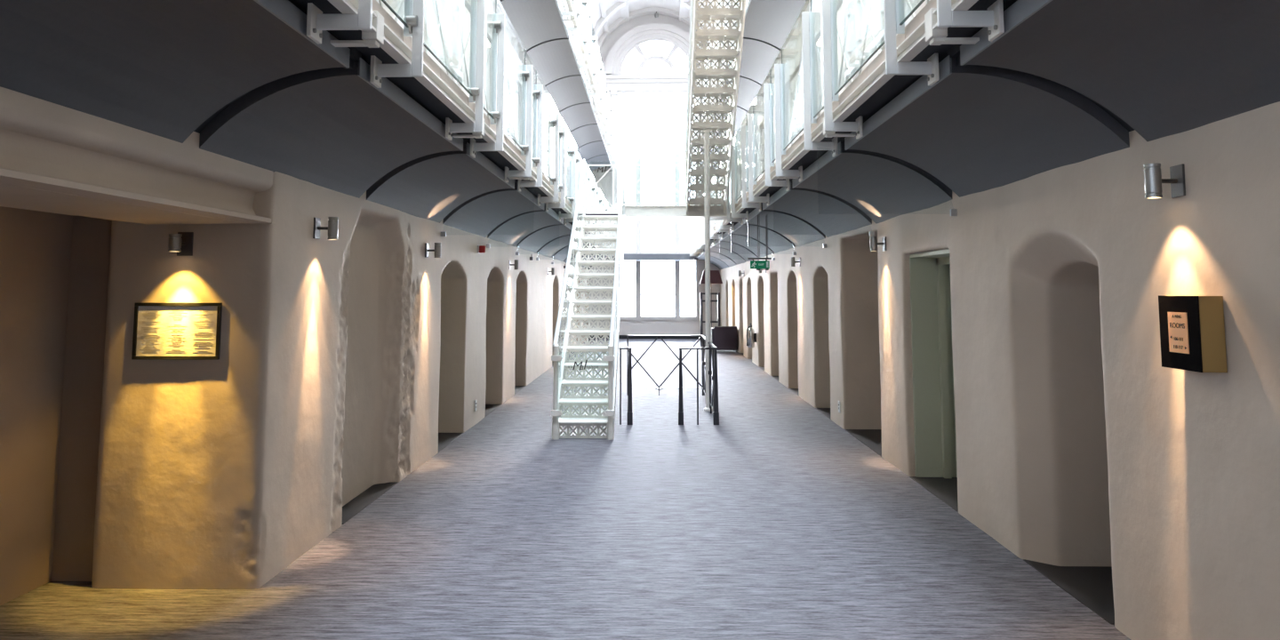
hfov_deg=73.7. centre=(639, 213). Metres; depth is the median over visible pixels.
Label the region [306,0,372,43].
bracket
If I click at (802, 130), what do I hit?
glass balustrade
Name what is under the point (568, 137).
glass balustrade
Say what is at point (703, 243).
post
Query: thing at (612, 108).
post
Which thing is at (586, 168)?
post
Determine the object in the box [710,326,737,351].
armchair
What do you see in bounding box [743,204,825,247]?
ceiling panel
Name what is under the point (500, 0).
trim
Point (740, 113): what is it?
ceiling panel
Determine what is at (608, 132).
post
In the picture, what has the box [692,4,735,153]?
beam
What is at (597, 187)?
glass balustrade
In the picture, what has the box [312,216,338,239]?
wall lamp
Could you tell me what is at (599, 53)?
glass balustrade
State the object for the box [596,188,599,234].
post
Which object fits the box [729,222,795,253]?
ceiling panel
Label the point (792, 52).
wall
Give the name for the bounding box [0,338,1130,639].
floor
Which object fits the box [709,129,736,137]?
ceiling panel
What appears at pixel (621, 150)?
window frame
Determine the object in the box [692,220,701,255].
post
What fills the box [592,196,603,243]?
post
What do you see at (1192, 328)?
room sign
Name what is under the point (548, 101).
glass balustrade
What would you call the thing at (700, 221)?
post
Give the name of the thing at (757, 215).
spotlight
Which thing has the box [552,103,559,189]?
glass balustrade
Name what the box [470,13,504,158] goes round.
post
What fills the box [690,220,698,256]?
post
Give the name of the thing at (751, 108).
glass balustrade
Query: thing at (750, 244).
ceiling panel
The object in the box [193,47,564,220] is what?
trim
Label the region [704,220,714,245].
post
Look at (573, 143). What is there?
glass balustrade
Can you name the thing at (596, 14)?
ceiling
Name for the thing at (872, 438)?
floor
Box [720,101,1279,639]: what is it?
wall
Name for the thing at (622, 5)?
trim
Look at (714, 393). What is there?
lattice railing
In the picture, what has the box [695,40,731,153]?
lattice railing
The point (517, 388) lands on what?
trim
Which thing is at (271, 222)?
trim
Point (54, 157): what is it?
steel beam
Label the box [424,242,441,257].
wall lamp
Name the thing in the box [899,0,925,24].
glass balustrade
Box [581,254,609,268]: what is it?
ceiling panel
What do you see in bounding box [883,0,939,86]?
post
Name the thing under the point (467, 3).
lattice railing
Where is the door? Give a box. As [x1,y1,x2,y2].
[909,248,957,478]
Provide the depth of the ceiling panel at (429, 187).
7.53 m
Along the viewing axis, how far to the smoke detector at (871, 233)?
9.00 m
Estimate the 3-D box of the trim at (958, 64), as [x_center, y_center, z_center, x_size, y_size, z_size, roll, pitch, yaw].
[1.677,-0.250,10.037,0.040,0.090,40.000,0,-5,1]
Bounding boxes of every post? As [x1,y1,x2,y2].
[369,0,424,87]
[445,0,485,140]
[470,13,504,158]
[504,64,532,182]
[517,84,543,191]
[537,113,559,206]
[545,126,565,211]
[559,145,575,221]
[560,0,576,16]
[564,153,580,224]
[565,0,581,31]
[574,0,588,58]
[578,11,591,70]
[584,35,597,87]
[584,184,596,236]
[585,168,587,225]
[586,173,591,231]
[587,46,599,95]
[592,64,603,111]
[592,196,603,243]
[594,200,605,246]
[595,73,605,117]
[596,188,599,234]
[598,206,607,247]
[599,88,608,130]
[600,95,610,135]
[604,106,613,143]
[605,112,614,149]
[608,122,615,157]
[689,222,697,257]
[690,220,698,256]
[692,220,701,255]
[694,220,703,253]
[696,220,704,249]
[698,220,704,247]
[702,129,712,411]
[702,220,711,247]
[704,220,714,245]
[709,40,721,87]
[709,220,719,240]
[710,183,722,239]
[714,21,726,67]
[715,178,729,234]
[717,0,731,48]
[719,168,733,231]
[727,176,743,224]
[730,144,748,220]
[741,125,761,211]
[747,113,769,205]
[763,83,789,191]
[774,64,802,182]
[801,11,838,157]
[822,0,863,139]
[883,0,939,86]
[936,0,1004,40]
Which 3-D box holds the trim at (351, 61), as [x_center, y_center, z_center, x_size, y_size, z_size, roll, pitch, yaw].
[-1.363,-0.246,10.085,0.040,0.090,40.000,0,-5,1]
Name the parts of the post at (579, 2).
arm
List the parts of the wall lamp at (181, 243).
plate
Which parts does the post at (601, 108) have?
arm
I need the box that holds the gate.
[551,355,614,415]
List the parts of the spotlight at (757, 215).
stem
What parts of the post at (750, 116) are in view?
arm, plate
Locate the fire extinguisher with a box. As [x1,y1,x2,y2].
[746,322,756,347]
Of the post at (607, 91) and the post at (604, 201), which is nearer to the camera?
the post at (604, 201)
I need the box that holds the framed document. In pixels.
[131,302,222,359]
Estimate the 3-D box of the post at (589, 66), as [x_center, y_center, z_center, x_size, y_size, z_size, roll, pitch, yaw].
[-1.061,-3.338,16.532,0.250,1.160,0.120,0,-5,1]
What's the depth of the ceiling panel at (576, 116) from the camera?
20.30 m
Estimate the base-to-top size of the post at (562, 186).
1.160 m
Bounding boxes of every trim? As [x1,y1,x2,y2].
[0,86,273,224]
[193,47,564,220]
[254,222,276,223]
[288,0,571,224]
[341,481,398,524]
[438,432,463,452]
[484,404,501,416]
[497,0,603,138]
[514,385,526,394]
[588,0,717,50]
[609,254,697,261]
[735,0,1017,224]
[760,44,1134,205]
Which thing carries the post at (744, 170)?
attached to the beam at (922, 31)
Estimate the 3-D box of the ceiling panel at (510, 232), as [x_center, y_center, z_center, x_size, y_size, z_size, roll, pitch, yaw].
[-1.683,0.238,12.793,0.834,0.509,2.320,0,-5,1]
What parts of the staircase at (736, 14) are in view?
handrail, glass, handrail, glass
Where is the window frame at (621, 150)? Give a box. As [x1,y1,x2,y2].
[620,149,685,295]
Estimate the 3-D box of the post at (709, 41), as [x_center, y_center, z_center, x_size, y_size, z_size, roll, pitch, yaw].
[1.593,-3.201,18.055,0.250,1.160,0.120,0,-5,1]
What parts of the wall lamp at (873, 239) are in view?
plate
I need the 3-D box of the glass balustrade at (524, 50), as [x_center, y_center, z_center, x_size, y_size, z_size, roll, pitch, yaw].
[-1.132,-1.080,8.790,0.012,1.020,0.780,0,-5,1]
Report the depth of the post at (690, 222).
27.99 m
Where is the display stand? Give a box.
[700,292,719,350]
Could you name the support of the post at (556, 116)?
attached to the beam at (386, 33)
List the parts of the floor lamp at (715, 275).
lamp shade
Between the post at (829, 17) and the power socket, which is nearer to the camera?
the post at (829, 17)
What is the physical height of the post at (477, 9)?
1.160 m
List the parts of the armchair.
armrest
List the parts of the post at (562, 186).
arm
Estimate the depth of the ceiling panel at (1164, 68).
3.41 m
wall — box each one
[0,206,72,605]
[51,216,111,581]
[91,171,589,589]
[376,0,592,200]
[588,14,720,335]
[713,0,926,223]
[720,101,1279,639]
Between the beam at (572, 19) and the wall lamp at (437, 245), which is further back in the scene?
the beam at (572, 19)
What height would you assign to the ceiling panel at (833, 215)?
0.509 m
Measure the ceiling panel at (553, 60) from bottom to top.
0.294 m
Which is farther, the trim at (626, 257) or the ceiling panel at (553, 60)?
the trim at (626, 257)
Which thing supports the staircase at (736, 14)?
on the footbridge
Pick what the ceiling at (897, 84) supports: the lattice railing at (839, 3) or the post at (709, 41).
the lattice railing at (839, 3)
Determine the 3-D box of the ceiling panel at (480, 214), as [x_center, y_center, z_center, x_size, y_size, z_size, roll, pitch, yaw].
[-1.722,0.018,10.333,0.834,0.509,2.320,0,-5,1]
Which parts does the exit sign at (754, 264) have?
panel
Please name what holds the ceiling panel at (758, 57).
attached to the wall at (792, 52)
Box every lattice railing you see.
[378,0,567,199]
[560,0,612,161]
[618,335,719,424]
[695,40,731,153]
[739,0,929,199]
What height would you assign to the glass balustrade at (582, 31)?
1.020 m
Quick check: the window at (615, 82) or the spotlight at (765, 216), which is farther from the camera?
the window at (615, 82)
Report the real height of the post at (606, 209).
1.160 m
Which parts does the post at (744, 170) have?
arm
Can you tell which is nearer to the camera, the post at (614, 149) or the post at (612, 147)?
the post at (612, 147)
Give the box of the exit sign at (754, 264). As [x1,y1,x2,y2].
[747,227,771,268]
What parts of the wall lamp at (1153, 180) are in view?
arm, plate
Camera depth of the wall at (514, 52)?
10.01 m
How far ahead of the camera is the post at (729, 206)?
13.80 m
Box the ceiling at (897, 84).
[704,0,1015,245]
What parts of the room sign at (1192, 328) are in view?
plate, panel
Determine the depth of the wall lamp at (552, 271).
18.22 m
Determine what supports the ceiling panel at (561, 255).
attached to the wall at (340, 368)
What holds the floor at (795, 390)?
attached to the wall at (1076, 446)
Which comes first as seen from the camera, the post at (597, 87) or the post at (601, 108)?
the post at (597, 87)
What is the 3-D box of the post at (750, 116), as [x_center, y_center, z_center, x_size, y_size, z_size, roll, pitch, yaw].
[1.482,-0.679,10.691,0.250,1.160,0.120,0,-5,1]
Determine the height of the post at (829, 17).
1.160 m
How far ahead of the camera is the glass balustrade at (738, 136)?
12.55 m
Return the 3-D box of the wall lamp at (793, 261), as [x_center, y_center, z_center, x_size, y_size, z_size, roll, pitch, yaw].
[2.469,0.772,13.548,0.148,0.150,0.090,0,-5,1]
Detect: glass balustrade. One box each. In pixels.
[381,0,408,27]
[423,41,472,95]
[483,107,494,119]
[495,0,524,151]
[524,49,535,163]
[536,70,553,181]
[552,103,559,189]
[560,114,571,200]
[571,136,575,196]
[576,0,584,43]
[587,7,593,75]
[587,167,592,210]
[595,181,599,210]
[599,53,600,100]
[603,72,606,119]
[735,114,746,200]
[746,101,753,188]
[753,69,770,181]
[770,48,783,162]
[783,0,812,150]
[813,105,823,118]
[834,40,884,95]
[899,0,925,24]
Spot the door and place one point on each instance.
(931, 308)
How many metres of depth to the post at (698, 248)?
23.26 m
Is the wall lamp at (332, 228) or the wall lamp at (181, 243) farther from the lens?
the wall lamp at (332, 228)
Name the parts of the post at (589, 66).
arm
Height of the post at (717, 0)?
1.160 m
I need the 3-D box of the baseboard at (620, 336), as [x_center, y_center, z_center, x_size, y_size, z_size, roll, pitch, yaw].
[0.496,4.304,29.718,4.650,0.130,0.045,0,-5,1]
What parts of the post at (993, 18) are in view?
arm, plate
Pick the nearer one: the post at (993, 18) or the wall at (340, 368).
the post at (993, 18)
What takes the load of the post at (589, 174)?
attached to the beam at (386, 33)
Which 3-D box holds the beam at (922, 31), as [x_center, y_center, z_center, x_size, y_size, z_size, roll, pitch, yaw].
[1.617,0.152,15.475,0.252,0.240,28.500,0,-5,1]
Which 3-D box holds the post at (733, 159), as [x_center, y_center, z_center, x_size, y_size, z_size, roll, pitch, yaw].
[1.519,-0.467,13.052,0.250,1.160,0.120,0,-5,1]
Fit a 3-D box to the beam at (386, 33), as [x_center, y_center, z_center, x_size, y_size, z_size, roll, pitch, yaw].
[-1.131,0.155,15.518,0.252,0.240,28.500,0,-5,1]
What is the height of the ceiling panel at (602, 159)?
0.294 m
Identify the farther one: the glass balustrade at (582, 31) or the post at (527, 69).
the glass balustrade at (582, 31)
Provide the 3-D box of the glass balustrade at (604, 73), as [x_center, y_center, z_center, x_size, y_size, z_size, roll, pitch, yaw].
[-0.927,-3.074,22.055,0.012,1.020,1.550,0,-5,1]
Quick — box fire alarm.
[477,245,485,253]
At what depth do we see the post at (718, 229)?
16.15 m
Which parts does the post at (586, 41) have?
arm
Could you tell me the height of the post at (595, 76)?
1.160 m
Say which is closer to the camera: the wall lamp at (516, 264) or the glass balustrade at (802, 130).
the glass balustrade at (802, 130)
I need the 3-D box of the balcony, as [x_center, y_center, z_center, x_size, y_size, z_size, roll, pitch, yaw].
[-1.810,-0.320,10.098,1.265,0.060,40.000,0,-5,1]
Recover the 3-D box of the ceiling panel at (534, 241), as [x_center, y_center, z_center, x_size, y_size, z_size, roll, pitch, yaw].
[-1.644,0.459,15.253,0.834,0.509,2.320,0,-5,1]
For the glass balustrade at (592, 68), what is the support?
attached to the post at (595, 76)
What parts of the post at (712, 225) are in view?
arm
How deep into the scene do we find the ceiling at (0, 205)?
4.90 m
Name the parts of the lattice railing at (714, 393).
rail, post, rail, rail, post, rail, rail, post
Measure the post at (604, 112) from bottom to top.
1.160 m
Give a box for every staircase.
[552,160,624,439]
[684,0,746,213]
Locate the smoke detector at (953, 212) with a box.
[949,208,957,215]
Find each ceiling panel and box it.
[0,0,350,143]
[199,57,463,198]
[366,142,514,223]
[442,182,544,237]
[487,205,563,246]
[497,0,567,51]
[516,220,572,253]
[525,37,581,85]
[536,234,570,257]
[544,74,590,111]
[552,242,594,261]
[559,101,597,131]
[569,122,603,148]
[576,140,607,160]
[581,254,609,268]
[585,154,611,171]
[697,253,728,269]
[697,257,722,269]
[698,161,718,168]
[699,146,722,153]
[701,249,736,266]
[709,102,747,131]
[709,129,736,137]
[710,244,746,264]
[712,239,757,261]
[717,75,761,111]
[720,232,774,257]
[728,37,781,84]
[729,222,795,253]
[743,0,808,50]
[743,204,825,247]
[762,181,871,237]
[792,141,951,223]
[844,55,1129,197]
[960,0,1279,141]
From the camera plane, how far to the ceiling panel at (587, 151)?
25.23 m
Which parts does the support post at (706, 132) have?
cap plate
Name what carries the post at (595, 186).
attached to the beam at (386, 33)
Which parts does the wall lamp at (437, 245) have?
plate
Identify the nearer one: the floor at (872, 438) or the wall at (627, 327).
the floor at (872, 438)
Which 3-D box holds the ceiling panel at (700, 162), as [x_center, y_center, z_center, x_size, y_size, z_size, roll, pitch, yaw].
[2.221,-1.634,27.780,0.744,0.294,2.390,0,-5,1]
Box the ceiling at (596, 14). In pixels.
[588,0,712,41]
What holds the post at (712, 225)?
attached to the beam at (922, 31)
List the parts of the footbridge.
lattice rail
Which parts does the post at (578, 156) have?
arm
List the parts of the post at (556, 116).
plate, arm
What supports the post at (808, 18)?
attached to the beam at (922, 31)
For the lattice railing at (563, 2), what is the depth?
17.78 m
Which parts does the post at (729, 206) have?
arm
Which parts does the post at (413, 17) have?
plate, arm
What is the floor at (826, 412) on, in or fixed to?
attached to the wall at (1076, 446)
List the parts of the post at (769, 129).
arm, plate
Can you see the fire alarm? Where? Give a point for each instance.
(480, 248)
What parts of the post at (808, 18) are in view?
arm, plate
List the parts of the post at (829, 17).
arm, plate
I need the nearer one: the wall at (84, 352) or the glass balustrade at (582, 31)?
the wall at (84, 352)
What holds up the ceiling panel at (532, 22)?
attached to the wall at (514, 52)
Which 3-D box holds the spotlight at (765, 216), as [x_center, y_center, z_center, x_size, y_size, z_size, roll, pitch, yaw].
[1.812,0.418,12.235,0.055,0.790,0.056,0,-5,1]
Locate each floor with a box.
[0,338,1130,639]
[789,388,798,395]
[816,408,830,418]
[844,429,881,455]
[909,476,958,511]
[1023,559,1114,623]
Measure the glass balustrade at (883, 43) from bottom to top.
1.020 m
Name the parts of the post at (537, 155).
plate, arm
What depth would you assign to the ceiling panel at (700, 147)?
25.41 m
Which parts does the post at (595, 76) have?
arm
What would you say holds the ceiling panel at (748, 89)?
attached to the wall at (792, 52)
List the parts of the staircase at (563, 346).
handrail, glass, post, handrail, glass, post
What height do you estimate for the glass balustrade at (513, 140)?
1.020 m
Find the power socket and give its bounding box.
[838,400,840,413]
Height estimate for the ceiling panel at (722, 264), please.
0.509 m
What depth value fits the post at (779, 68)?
8.32 m
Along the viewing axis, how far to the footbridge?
14.22 m
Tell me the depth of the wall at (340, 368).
5.32 m
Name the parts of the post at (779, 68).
arm, plate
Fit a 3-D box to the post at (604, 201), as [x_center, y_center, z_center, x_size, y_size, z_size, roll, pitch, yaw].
[-0.987,0.242,20.970,0.250,1.160,0.120,0,-5,1]
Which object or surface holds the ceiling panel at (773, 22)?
attached to the wall at (792, 52)
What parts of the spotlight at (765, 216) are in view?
stem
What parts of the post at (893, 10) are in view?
arm, plate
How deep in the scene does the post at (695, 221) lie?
24.83 m
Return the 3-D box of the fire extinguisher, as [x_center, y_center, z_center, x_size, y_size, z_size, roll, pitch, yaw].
[2.505,2.765,19.345,0.266,0.546,0.170,2,-6,-22]
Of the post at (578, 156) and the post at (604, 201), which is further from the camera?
the post at (604, 201)
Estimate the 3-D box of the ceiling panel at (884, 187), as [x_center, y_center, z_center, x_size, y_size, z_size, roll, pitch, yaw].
[2.040,-0.208,7.814,0.904,0.509,2.320,0,-5,1]
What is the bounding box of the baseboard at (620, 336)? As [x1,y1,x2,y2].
[588,335,705,338]
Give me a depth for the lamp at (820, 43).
10.24 m
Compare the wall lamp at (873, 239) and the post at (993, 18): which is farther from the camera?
the wall lamp at (873, 239)
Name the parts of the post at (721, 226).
arm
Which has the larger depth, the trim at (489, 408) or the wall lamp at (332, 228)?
the trim at (489, 408)
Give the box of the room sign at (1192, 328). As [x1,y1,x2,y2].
[1158,295,1227,372]
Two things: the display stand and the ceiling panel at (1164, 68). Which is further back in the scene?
the display stand
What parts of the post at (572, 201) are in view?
arm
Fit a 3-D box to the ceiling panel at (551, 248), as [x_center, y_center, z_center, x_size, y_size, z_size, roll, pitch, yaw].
[-1.605,0.679,17.712,0.834,0.509,2.320,0,-5,1]
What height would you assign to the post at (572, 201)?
1.160 m
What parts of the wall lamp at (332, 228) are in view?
plate, arm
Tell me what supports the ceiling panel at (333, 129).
attached to the wall at (340, 368)
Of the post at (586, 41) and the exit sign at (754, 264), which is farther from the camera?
the post at (586, 41)
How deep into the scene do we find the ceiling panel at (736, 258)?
22.38 m
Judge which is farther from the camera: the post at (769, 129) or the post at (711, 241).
the post at (711, 241)
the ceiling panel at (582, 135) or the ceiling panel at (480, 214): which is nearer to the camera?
the ceiling panel at (480, 214)
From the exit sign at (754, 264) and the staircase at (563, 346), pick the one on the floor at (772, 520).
the staircase at (563, 346)
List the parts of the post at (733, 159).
arm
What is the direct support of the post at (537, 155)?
attached to the beam at (386, 33)
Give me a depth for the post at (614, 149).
27.51 m
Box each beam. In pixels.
[328,0,610,247]
[563,0,617,166]
[692,0,979,253]
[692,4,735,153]
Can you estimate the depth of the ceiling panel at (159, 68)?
3.36 m
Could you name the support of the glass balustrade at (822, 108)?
attached to the post at (829, 17)
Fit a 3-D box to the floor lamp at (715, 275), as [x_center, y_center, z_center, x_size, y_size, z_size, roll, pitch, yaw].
[2.097,2.818,25.119,0.660,2.270,0.440,0,-5,1]
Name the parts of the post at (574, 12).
arm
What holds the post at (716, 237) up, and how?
attached to the beam at (922, 31)
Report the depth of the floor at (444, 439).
9.76 m
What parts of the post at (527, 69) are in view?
plate, arm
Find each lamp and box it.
[168,232,193,255]
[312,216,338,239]
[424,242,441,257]
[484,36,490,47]
[509,259,518,269]
[547,267,554,274]
[699,270,722,327]
[791,256,800,266]
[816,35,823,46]
[870,236,886,251]
[1144,163,1185,199]
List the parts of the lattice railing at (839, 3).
rail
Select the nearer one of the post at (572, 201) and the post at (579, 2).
the post at (572, 201)
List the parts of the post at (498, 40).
plate, arm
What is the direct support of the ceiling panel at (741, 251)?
attached to the wall at (1076, 446)
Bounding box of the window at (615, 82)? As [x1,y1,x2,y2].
[604,22,720,321]
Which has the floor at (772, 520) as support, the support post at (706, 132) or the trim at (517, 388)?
the support post at (706, 132)
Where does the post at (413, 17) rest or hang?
attached to the beam at (386, 33)
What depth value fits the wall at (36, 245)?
4.83 m
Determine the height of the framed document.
0.330 m
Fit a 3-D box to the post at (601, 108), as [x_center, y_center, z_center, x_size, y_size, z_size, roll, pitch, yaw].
[-0.999,-2.986,20.456,0.250,1.160,0.120,0,-5,1]
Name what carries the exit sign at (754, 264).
hanging from the ceiling panel at (799, 231)
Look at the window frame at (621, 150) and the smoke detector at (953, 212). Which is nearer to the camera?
the smoke detector at (953, 212)
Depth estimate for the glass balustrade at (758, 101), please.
10.13 m
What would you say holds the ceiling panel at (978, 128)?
attached to the wall at (1076, 446)
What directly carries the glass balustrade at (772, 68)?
attached to the post at (779, 68)
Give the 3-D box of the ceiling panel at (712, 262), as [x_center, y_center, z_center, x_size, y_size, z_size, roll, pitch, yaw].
[2.380,1.722,29.352,0.904,0.509,1.115,0,-5,1]
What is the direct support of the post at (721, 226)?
attached to the beam at (922, 31)
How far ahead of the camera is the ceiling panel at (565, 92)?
17.84 m
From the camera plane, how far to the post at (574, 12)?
13.32 m
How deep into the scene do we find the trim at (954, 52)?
4.18 m
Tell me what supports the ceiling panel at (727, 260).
attached to the wall at (1076, 446)
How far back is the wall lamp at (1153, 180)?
3.76 m
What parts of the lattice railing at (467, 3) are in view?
rail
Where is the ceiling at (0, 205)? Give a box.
[0,205,77,215]
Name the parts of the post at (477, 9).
plate, arm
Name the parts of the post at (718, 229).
arm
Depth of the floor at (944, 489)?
7.35 m
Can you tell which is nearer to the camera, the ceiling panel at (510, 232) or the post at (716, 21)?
the ceiling panel at (510, 232)
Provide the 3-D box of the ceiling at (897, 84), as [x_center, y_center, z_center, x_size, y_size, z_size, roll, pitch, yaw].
[2.124,-0.326,10.037,1.265,0.060,40.000,0,-5,1]
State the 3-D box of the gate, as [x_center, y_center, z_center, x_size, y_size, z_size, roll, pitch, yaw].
[-0.655,1.966,9.734,0.720,0.760,0.044,0,-5,1]
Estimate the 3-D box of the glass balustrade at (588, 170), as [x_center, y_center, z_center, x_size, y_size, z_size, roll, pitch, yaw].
[-1.002,-0.340,17.051,0.012,1.020,1.550,0,-5,1]
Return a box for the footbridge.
[580,157,731,220]

